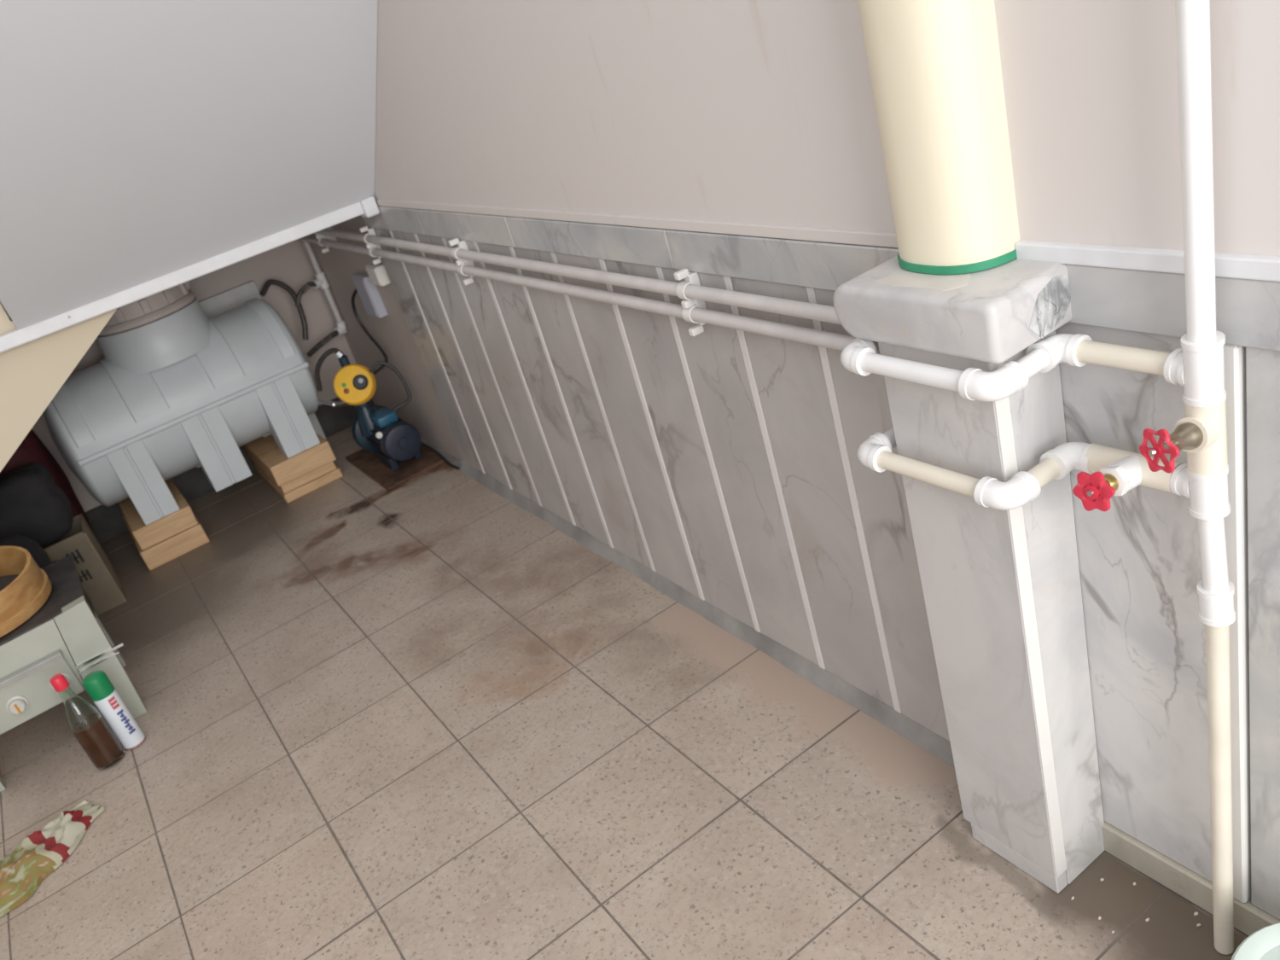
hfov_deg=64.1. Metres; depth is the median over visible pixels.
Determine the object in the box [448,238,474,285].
clip
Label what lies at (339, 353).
hose
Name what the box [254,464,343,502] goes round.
block
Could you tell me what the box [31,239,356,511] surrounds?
wall
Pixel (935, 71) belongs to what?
round column
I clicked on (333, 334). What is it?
hose
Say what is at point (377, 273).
junction box
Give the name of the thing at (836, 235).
trim
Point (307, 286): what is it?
hose
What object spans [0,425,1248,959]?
floor
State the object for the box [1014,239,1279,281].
trim
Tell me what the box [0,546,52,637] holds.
sieve
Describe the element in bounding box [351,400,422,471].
pump
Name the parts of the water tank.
leg, lid, leg, leg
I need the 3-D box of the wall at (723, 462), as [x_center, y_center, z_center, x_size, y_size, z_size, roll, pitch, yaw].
[-0.019,-0.870,1.520,0.164,3.000,5.500,-29,28,-23]
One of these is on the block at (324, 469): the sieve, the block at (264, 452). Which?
the block at (264, 452)
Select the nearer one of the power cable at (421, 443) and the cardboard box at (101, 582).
the cardboard box at (101, 582)
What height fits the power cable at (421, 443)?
0.024 m
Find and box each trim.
[0,196,379,353]
[376,198,898,248]
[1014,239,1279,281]
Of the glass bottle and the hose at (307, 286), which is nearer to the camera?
the glass bottle
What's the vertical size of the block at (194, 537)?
0.072 m
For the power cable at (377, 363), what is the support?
attached to the pump
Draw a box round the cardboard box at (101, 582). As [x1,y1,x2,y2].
[41,513,127,616]
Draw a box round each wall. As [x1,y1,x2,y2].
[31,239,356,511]
[308,0,1279,936]
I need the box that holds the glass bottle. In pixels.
[50,673,124,769]
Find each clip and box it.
[313,226,337,253]
[359,226,381,264]
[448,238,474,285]
[673,268,707,336]
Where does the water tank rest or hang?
on the block at (174, 523)
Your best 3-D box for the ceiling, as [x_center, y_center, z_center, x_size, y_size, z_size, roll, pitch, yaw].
[-0.788,-1.205,1.286,0.965,2.130,2.410,-29,28,-23]
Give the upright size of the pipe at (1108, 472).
0.058 m
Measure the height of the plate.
0.012 m
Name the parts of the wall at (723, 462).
stone sill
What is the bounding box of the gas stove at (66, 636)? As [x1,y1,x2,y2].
[0,554,146,791]
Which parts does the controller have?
dial knob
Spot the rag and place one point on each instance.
(39, 853)
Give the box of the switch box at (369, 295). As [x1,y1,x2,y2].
[351,272,388,318]
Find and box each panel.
[0,302,116,471]
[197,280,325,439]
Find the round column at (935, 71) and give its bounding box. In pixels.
[857,0,1019,274]
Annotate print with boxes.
[108,696,119,709]
[116,709,135,734]
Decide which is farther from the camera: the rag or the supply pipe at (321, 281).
the supply pipe at (321, 281)
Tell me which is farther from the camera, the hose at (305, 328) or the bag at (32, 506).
the hose at (305, 328)
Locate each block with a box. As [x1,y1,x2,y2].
[118,478,197,550]
[122,514,209,570]
[242,432,336,486]
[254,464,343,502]
[262,461,336,494]
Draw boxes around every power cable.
[351,288,388,374]
[368,360,411,411]
[420,441,459,469]
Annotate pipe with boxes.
[296,235,856,350]
[302,241,347,336]
[315,227,1171,401]
[857,427,1183,511]
[1139,0,1236,954]
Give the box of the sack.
[0,429,93,532]
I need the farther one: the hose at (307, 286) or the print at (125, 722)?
the hose at (307, 286)
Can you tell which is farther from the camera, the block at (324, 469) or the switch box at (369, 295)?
the block at (324, 469)
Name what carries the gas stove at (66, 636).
on the floor
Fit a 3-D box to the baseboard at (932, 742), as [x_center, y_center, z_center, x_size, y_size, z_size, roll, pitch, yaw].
[-0.004,0.219,2.529,0.026,0.039,2.214,-29,28,-23]
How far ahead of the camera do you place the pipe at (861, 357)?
1.18 m
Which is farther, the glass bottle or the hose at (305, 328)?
the hose at (305, 328)
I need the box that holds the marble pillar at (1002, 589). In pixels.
[832,255,1104,893]
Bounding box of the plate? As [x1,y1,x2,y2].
[345,444,444,490]
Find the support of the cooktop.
in the gas stove at (66, 636)
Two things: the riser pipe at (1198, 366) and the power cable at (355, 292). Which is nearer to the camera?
the riser pipe at (1198, 366)
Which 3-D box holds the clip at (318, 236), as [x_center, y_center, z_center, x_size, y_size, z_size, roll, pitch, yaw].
[-1.077,-0.837,3.488,0.061,0.113,0.020,-29,28,-23]
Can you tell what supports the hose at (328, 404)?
attached to the pump
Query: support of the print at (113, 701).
on the spray can
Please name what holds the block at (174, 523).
on the block at (194, 537)
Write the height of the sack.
0.661 m
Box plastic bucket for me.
[1231,922,1279,959]
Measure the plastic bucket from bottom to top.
0.146 m
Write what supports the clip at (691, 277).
attached to the wall at (723, 462)
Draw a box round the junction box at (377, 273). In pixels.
[365,262,390,285]
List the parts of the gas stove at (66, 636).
leg, knob, panel, knob panel, knob, panel, leg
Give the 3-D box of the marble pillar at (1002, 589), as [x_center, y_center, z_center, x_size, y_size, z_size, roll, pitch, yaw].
[0.465,0.158,1.360,0.131,0.914,0.246,-29,28,-23]
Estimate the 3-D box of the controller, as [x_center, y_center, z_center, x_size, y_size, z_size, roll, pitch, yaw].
[-0.983,-0.338,3.502,0.142,0.170,0.087,-17,26,1]
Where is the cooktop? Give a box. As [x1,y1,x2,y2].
[0,554,87,645]
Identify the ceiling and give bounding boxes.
[0,0,378,330]
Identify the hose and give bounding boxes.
[259,279,308,340]
[294,281,316,307]
[306,330,338,356]
[314,347,344,391]
[318,399,352,407]
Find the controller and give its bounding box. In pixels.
[333,354,376,405]
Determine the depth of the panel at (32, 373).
2.59 m
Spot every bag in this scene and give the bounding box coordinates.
[0,462,73,546]
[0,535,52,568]
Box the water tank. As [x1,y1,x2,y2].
[42,281,319,525]
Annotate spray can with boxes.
[81,670,145,750]
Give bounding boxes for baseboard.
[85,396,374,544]
[460,459,954,767]
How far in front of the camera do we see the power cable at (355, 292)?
3.58 m
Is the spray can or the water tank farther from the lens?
the water tank
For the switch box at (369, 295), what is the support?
attached to the wall at (723, 462)
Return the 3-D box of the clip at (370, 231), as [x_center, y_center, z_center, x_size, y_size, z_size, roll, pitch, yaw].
[-0.798,-0.701,3.049,0.039,0.113,0.020,-29,28,-23]
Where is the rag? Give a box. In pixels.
[0,800,104,917]
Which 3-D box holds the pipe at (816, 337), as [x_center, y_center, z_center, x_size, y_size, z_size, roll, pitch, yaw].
[-0.462,-0.530,2.552,0.023,0.023,3.102,-29,28,-23]
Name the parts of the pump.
pump casing, motor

